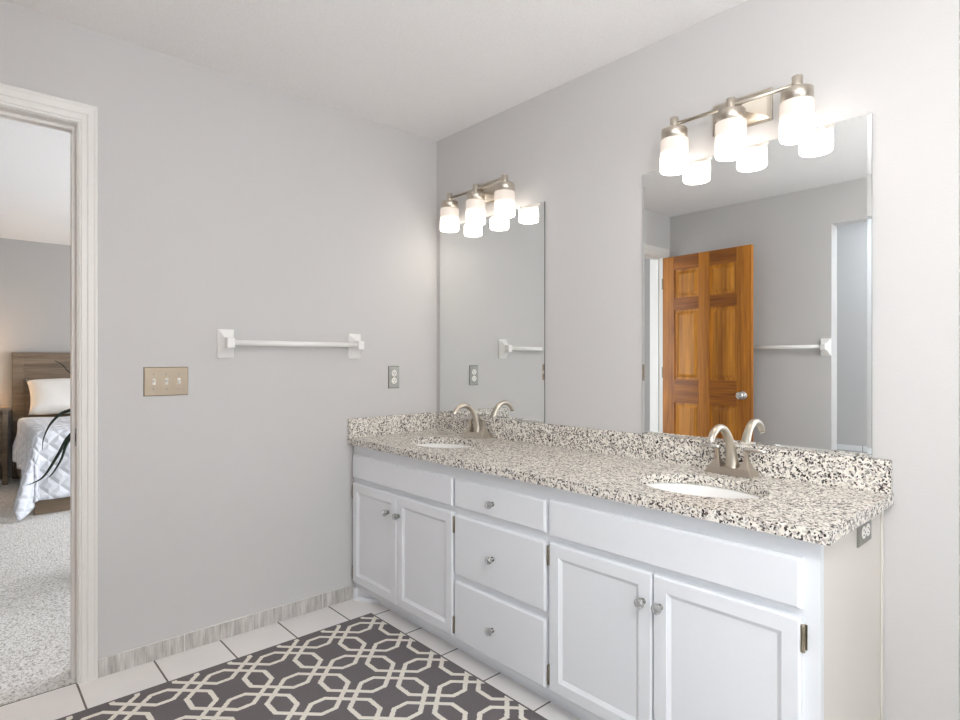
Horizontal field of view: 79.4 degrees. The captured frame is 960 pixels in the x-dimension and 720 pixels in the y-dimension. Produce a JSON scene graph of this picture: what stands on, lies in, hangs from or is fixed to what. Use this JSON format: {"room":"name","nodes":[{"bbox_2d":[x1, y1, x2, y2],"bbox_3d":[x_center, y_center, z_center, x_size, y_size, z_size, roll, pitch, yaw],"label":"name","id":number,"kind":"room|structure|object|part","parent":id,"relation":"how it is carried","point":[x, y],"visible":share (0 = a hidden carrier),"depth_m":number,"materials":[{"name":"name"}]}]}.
{"room":"bathroom","nodes":[
{"label":"bathroom","id":0,"kind":"room"},
{"bbox_2d":[0,238,69,477],"bbox_3d":[-4.242,-0.025,6.485,5.600,2.443,0.120,0,0,-42],"label":"wall","id":1,"kind":"structure","parent":0,"point":[34,276],"depth_m":6.01,"materials":[{"name":"grey paint"}]},
{"bbox_2d":[0,0,436,658],"bbox_3d":[-1.192,-0.025,2.501,2.690,2.443,0.120,0,0,-42],"label":"wall","id":2,"kind":"structure","parent":0,"point":[253,210],"depth_m":2.52,"materials":[{"name":"beige paint"}]},
{"bbox_2d":[0,83,97,683],"bbox_3d":[-1.822,0.121,1.927,0.901,2.152,0.158,0,0,-42],"label":"door frame","id":3,"kind":"structure","parent":2,"relation":"attached to","point":[80,120],"depth_m":2.16,"materials":[{"name":"white paint"}]},
{"bbox_3d":[-1.510,0.284,2.159,0.002,0.065,0.030,0,0,-42],"label":"strike plate","id":4,"kind":"part","parent":3,"relation":"part of","materials":[{"name":"grey metal"}]},
{"bbox_2d":[143,367,187,396],"bbox_3d":[-1.267,0.083,2.339,0.165,0.117,0.019,0,0,-42],"label":"switch plate","id":5,"kind":"object","parent":2,"relation":"attached to","point":[157,381],"visible":1,"depth_m":2.34,"materials":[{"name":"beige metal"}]},
{"bbox_2d":[98,584,353,677],"bbox_3d":[-1.042,1.162,2.550,1.090,0.070,0.009,0,0,-42],"label":"baseboard","id":6,"kind":"structure","parent":2,"relation":"attached to","point":[127,659],"depth_m":2.47,"materials":[{"name":"grey tile"}]},
{"bbox_2d":[217,329,363,357],"bbox_3d":[-0.845,-0.075,2.684,0.696,0.124,0.076,0,0,-42],"label":"towel bar","id":7,"kind":"object","parent":2,"relation":"attached to","point":[226,342],"visible":1,"depth_m":2.58,"materials":[{"name":"white ceramic"}]},
{"bbox_3d":[-1.077,-0.075,2.473,0.068,0.124,0.076,0,0,-42],"label":"post","id":8,"kind":"part","parent":7,"relation":"part of","materials":[{"name":"white ceramic"}]},
{"bbox_3d":[-0.612,-0.075,2.896,0.068,0.124,0.076,0,0,-42],"label":"post","id":9,"kind":"part","parent":7,"relation":"part of","materials":[{"name":"white ceramic"}]},
{"bbox_2d":[388,366,398,387],"bbox_3d":[-0.458,0.086,3.082,0.070,0.119,0.008,0,0,-42],"label":"wall outlet","id":10,"kind":"object","parent":2,"relation":"attached to","point":[393,371],"visible":1,"depth_m":3.08,"materials":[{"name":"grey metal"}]},
{"bbox_2d":[0,478,582,719],"bbox_3d":[-1.342,1.245,3.298,5.600,0.104,8.500,0,0,-42],"label":"floor","id":11,"kind":"structure","parent":0,"point":[34,549],"depth_m":2.47,"materials":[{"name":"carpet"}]},
{"bbox_2d":[0,406,9,484],"bbox_3d":[-4.869,0.823,5.543,0.545,0.741,0.410,0,0,-42],"label":"nightstand","id":12,"kind":"object","parent":11,"relation":"on","point":[4,410],"visible":1,"depth_m":5.56,"materials":[{"name":"brown wood"}]},
{"bbox_3d":[-4.819,0.838,5.834,0.040,0.711,0.037,0,0,-42],"label":"leg","id":13,"kind":"part","parent":12,"relation":"part of","materials":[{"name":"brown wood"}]},
{"bbox_3d":[-4.580,0.838,5.572,0.040,0.711,0.037,0,0,-42],"label":"leg","id":14,"kind":"part","parent":12,"relation":"part of","materials":[{"name":"brown wood"}]},
{"bbox_2d":[12,352,69,514],"bbox_3d":[-3.521,0.554,5.722,1.626,1.285,1.960,0,0,-42],"label":"bed","id":15,"kind":"object","parent":11,"relation":"on","point":[25,365],"visible":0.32,"depth_m":5.91,"materials":[{"name":"brown wood"}]},
{"bbox_3d":[-4.069,0.977,5.173,0.030,0.240,1.885,0,0,-42],"label":"rail","id":16,"kind":"part","parent":15,"relation":"part of","materials":[{"name":"wood"}]},
{"bbox_3d":[-2.872,1.024,5.008,1.580,0.335,0.030,0,0,-42],"label":"footboard","id":17,"kind":"part","parent":15,"relation":"part of","materials":[{"name":"brown wood"}]},
{"bbox_3d":[-3.506,0.747,5.706,1.510,0.300,1.847,0,0,-42],"label":"mattress","id":18,"kind":"object","parent":15,"relation":"on","visible":0},
{"bbox_2d":[12,416,69,520],"bbox_3d":[-3.492,0.858,5.299,1.318,0.655,1.651,0,0,-42],"label":"quilt","id":19,"kind":"object","parent":18,"relation":"on","point":[33,462],"visible":0.44,"depth_m":4.51,"materials":[{"name":"white fabric"}]},
{"bbox_2d":[26,378,69,414],"bbox_3d":[-4.271,0.362,6.034,0.723,0.364,0.328,0,0,-43],"label":"pillow","id":20,"kind":"object","parent":18,"relation":"on","point":[47,396],"visible":0.43,"depth_m":5.84,"materials":[{"name":"white fabric"}]},
{"bbox_2d":[28,361,69,484],"bbox_3d":[-1.963,0.595,3.507,1.007,1.196,1.070,0,0,-8],"label":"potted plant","id":21,"kind":"object","parent":11,"relation":"on","point":[66,441],"visible":0.15,"depth_m":3.16,"materials":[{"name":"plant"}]},
{"bbox_2d":[56,613,547,719],"bbox_3d":[-0.630,1.194,1.463,1.883,0.005,1.728,0,0,-42],"label":"area rug","id":22,"kind":"object","parent":11,"relation":"on","point":[364,667],"visible":1,"depth_m":2.10,"materials":[{"name":"grey fabric"}]},
{"bbox_2d":[352,446,883,719],"bbox_3d":[0.257,0.807,2.295,0.583,0.779,2.132,0,0,-42],"label":"vanity cabinet","id":23,"kind":"object","parent":11,"relation":"on","point":[601,608],"visible":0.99,"depth_m":1.73,"materials":[{"name":"white paint"}]},
{"bbox_3d":[-0.501,0.856,2.757,0.020,0.498,0.386,0,0,-42],"label":"door","id":24,"kind":"part","parent":23,"relation":"part of","materials":[{"name":"white paint"}]},
{"bbox_3d":[-0.236,0.856,2.466,0.020,0.498,0.392,0,0,-42],"label":"door","id":25,"kind":"part","parent":23,"relation":"part of","materials":[{"name":"white paint"}]},
{"bbox_3d":[0.065,0.991,2.135,0.020,0.232,0.479,0,0,-42],"label":"drawer","id":26,"kind":"part","parent":23,"relation":"part of","materials":[{"name":"white paint"}]},
{"bbox_3d":[0.065,0.731,2.135,0.020,0.237,0.479,0,0,-42],"label":"drawer","id":27,"kind":"part","parent":23,"relation":"part of","materials":[{"name":"white paint"}]},
{"bbox_3d":[0.065,0.526,2.135,0.020,0.110,0.479,0,0,-42],"label":"drawer","id":28,"kind":"part","parent":23,"relation":"part of","materials":[{"name":"white paint"}]},
{"bbox_3d":[0.367,0.857,1.803,0.020,0.496,0.386,0,0,-42],"label":"door","id":29,"kind":"part","parent":23,"relation":"part of","materials":[{"name":"white paint"}]},
{"bbox_2d":[347,412,893,545],"bbox_3d":[0.270,0.353,2.291,0.569,0.128,2.157,0,0,-42],"label":"countertop","id":30,"kind":"structure","parent":23,"relation":"on","point":[809,496],"depth_m":1.95,"materials":[{"name":"beige stone"}]},
{"bbox_2d":[416,443,470,447],"bbox_3d":[-0.176,0.494,2.745,0.331,0.152,0.440,0,0,-42],"label":"sink basin","id":31,"kind":"object","parent":30,"relation":"in","point":[437,445],"visible":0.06,"depth_m":2.91,"materials":[{"name":"white ceramic"}]},
{"bbox_2d":[452,403,492,438],"bbox_3d":[-0.032,0.298,2.923,0.198,0.176,0.199,0,0,4],"label":"faucet","id":32,"kind":"object","parent":30,"relation":"on","point":[477,431],"visible":1,"depth_m":2.91,"materials":[{"name":"silver metal"}]},
{"bbox_3d":[-0.064,0.289,2.897,0.190,0.160,0.049,0,0,-42],"label":"spout","id":33,"kind":"part","parent":32,"relation":"part of","materials":[{"name":"silver metal"}]},
{"bbox_3d":[-0.069,0.298,2.998,0.078,0.015,0.019,0,0,42],"label":"lever","id":34,"kind":"part","parent":32,"relation":"part of","materials":[{"name":"silver metal"}]},
{"bbox_3d":[-0.049,0.333,2.979,0.047,0.061,0.039,0,0,-42],"label":"handle","id":35,"kind":"part","parent":32,"relation":"part of","materials":[{"name":"silver metal"}]},
{"bbox_3d":[0.019,0.333,2.905,0.047,0.061,0.039,0,0,-42],"label":"handle","id":36,"kind":"part","parent":32,"relation":"part of","materials":[{"name":"silver metal"}]},
{"bbox_3d":[0.035,0.298,2.882,0.019,0.015,0.078,0,0,-37],"label":"lever","id":37,"kind":"part","parent":32,"relation":"part of","materials":[{"name":"silver metal"}]},
{"bbox_2d":[645,483,760,498],"bbox_3d":[0.684,0.494,1.799,0.331,0.152,0.440,0,0,-42],"label":"sink basin","id":38,"kind":"object","parent":30,"relation":"in","point":[690,489],"visible":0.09,"depth_m":1.94,"materials":[{"name":"white ceramic"}]},
{"bbox_2d":[698,424,766,477],"bbox_3d":[0.844,0.298,1.960,0.198,0.176,0.199,0,0,4],"label":"faucet","id":39,"kind":"object","parent":30,"relation":"on","point":[731,467],"visible":1,"depth_m":1.95,"materials":[{"name":"silver metal"}]},
{"bbox_3d":[0.807,0.298,2.035,0.078,0.015,0.019,0,0,42],"label":"lever","id":40,"kind":"part","parent":39,"relation":"part of","materials":[{"name":"silver metal"}]},
{"bbox_3d":[0.828,0.333,2.016,0.047,0.061,0.039,0,0,-42],"label":"handle","id":41,"kind":"part","parent":39,"relation":"part of","materials":[{"name":"silver metal"}]},
{"bbox_3d":[0.812,0.289,1.934,0.190,0.160,0.049,0,0,-42],"label":"spout","id":42,"kind":"part","parent":39,"relation":"part of","materials":[{"name":"silver metal"}]},
{"bbox_3d":[0.895,0.333,1.942,0.047,0.061,0.039,0,0,-42],"label":"handle","id":43,"kind":"part","parent":39,"relation":"part of","materials":[{"name":"silver metal"}]},
{"bbox_3d":[0.912,0.298,1.919,0.019,0.015,0.078,0,0,-37],"label":"lever","id":44,"kind":"part","parent":39,"relation":"part of","materials":[{"name":"silver metal"}]},
{"bbox_3d":[0.631,0.857,1.513,0.020,0.496,0.389,0,0,-42],"label":"door","id":45,"kind":"part","parent":23,"relation":"part of","materials":[{"name":"white paint"}]},
{"bbox_3d":[0.992,0.807,1.541,0.511,0.779,0.020,0,0,-42],"label":"panel","id":46,"kind":"part","parent":23,"relation":"part of","materials":[{"name":"paint"}]},
{"bbox_2d":[857,519,870,547],"bbox_3d":[1.047,0.462,1.572,0.119,0.070,0.008,0,0,-42],"label":"wall outlet","id":47,"kind":"object","parent":23,"relation":"attached to","point":[863,531],"visible":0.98,"depth_m":1.56,"materials":[{"name":"grey metal"}]},
{"bbox_2d":[862,526,865,538],"bbox_3d":[1.034,0.462,1.557,0.034,0.034,0.003,0,0,-42],"label":"socket","id":48,"kind":"object","parent":47,"relation":"attached to","point":[863,527],"depth_m":1.55,"materials":[{"name":"beige plastic"}]},
{"bbox_2d":[866,523,869,535],"bbox_3d":[1.063,0.462,1.583,0.034,0.034,0.003,0,0,-42],"label":"socket","id":49,"kind":"object","parent":47,"relation":"attached to","point":[867,524],"depth_m":1.58,"materials":[{"name":"beige plastic"}]},
{"bbox_2d":[0,0,746,244],"bbox_3d":[-1.349,-1.296,3.291,5.620,0.100,8.740,0,0,-42],"label":"ceiling","id":50,"kind":"structure","parent":0,"point":[435,70],"depth_m":2.31,"materials":[{"name":"white paint"}]},
{"bbox_2d":[437,0,959,719],"bbox_3d":[0.575,-0.025,2.469,0.120,2.443,2.305,0,0,-42],"label":"wall","id":51,"kind":"structure","parent":0,"point":[583,147],"depth_m":1.80,"materials":[{"name":"beige paint"}]},
{"bbox_2d":[440,174,514,232],"bbox_3d":[-0.007,-0.801,2.915,0.139,0.227,0.513,0,0,-42],"label":"vanity light","id":52,"kind":"object","parent":51,"relation":"attached to","point":[500,191],"visible":1,"depth_m":2.87,"materials":[{"name":"white glass"}]},
{"bbox_3d":[-0.161,-0.861,3.055,0.031,0.046,0.031,0,0,-42],"label":"socket post","id":53,"kind":"part","parent":52,"relation":"part of","materials":[{"name":"silver metal"}]},
{"bbox_3d":[-0.161,-0.746,3.055,0.099,0.115,0.099,0,0,-42],"label":"lamp shade","id":54,"kind":"part","parent":52,"relation":"part of","materials":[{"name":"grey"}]},
{"bbox_3d":[-0.022,-0.861,2.902,0.031,0.046,0.031,0,0,-42],"label":"socket post","id":55,"kind":"part","parent":52,"relation":"part of","materials":[{"name":"silver metal"}]},
{"bbox_3d":[-0.022,-0.746,2.902,0.099,0.115,0.099,0,0,-42],"label":"lamp shade","id":56,"kind":"part","parent":52,"relation":"part of","materials":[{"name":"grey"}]},
{"bbox_3d":[0.118,-0.861,2.749,0.031,0.046,0.031,0,0,-42],"label":"socket post","id":57,"kind":"part","parent":52,"relation":"part of","materials":[{"name":"silver metal"}]},
{"bbox_3d":[0.118,-0.746,2.749,0.099,0.115,0.099,0,0,-42],"label":"lamp shade","id":58,"kind":"part","parent":52,"relation":"part of","materials":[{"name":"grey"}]},
{"bbox_2d":[440,201,544,422],"bbox_3d":[0.036,-0.225,2.964,0.010,1.041,0.778,0,0,-42],"label":"wall mirror","id":59,"kind":"object","parent":51,"relation":"attached to","point":[492,274],"visible":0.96,"depth_m":2.92,"materials":[{"name":"silver metal"}]},
{"bbox_2d":[436,412,892,493],"bbox_3d":[0.479,0.337,2.469,0.020,0.098,2.133,0,0,-42],"label":"backsplash","id":60,"kind":"structure","parent":51,"relation":"attached to","point":[838,470],"depth_m":2.13,"materials":[{"name":"stone"}]},
{"bbox_2d":[660,74,815,175],"bbox_3d":[0.861,-0.801,1.962,0.139,0.227,0.513,0,0,-42],"label":"vanity light","id":61,"kind":"object","parent":51,"relation":"attached to","point":[797,108],"visible":1,"depth_m":1.92,"materials":[{"name":"white glass"}]},
{"bbox_3d":[0.707,-0.861,2.102,0.031,0.046,0.031,0,0,-42],"label":"socket post","id":62,"kind":"part","parent":61,"relation":"part of","materials":[{"name":"silver metal"}]},
{"bbox_3d":[0.707,-0.746,2.102,0.099,0.115,0.099,0,0,-42],"label":"lamp shade","id":63,"kind":"part","parent":61,"relation":"part of","materials":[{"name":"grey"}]},
{"bbox_3d":[0.846,-0.861,1.949,0.031,0.046,0.031,0,0,-42],"label":"socket post","id":64,"kind":"part","parent":61,"relation":"part of","materials":[{"name":"silver metal"}]},
{"bbox_3d":[0.846,-0.746,1.949,0.099,0.115,0.099,0,0,-42],"label":"lamp shade","id":65,"kind":"part","parent":61,"relation":"part of","materials":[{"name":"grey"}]},
{"bbox_3d":[0.985,-0.861,1.796,0.031,0.046,0.031,0,0,-42],"label":"socket post","id":66,"kind":"part","parent":61,"relation":"part of","materials":[{"name":"silver metal"}]},
{"bbox_3d":[0.985,-0.746,1.796,0.099,0.115,0.099,0,0,-42],"label":"lamp shade","id":67,"kind":"part","parent":61,"relation":"part of","materials":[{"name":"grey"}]},
{"bbox_2d":[642,113,871,457],"bbox_3d":[0.905,-0.225,2.008,0.010,1.041,0.776,0,0,-42],"label":"wall mirror","id":68,"kind":"object","parent":51,"relation":"attached to","point":[757,266],"visible":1,"depth_m":1.95,"materials":[{"name":"silver metal"}]}
]}

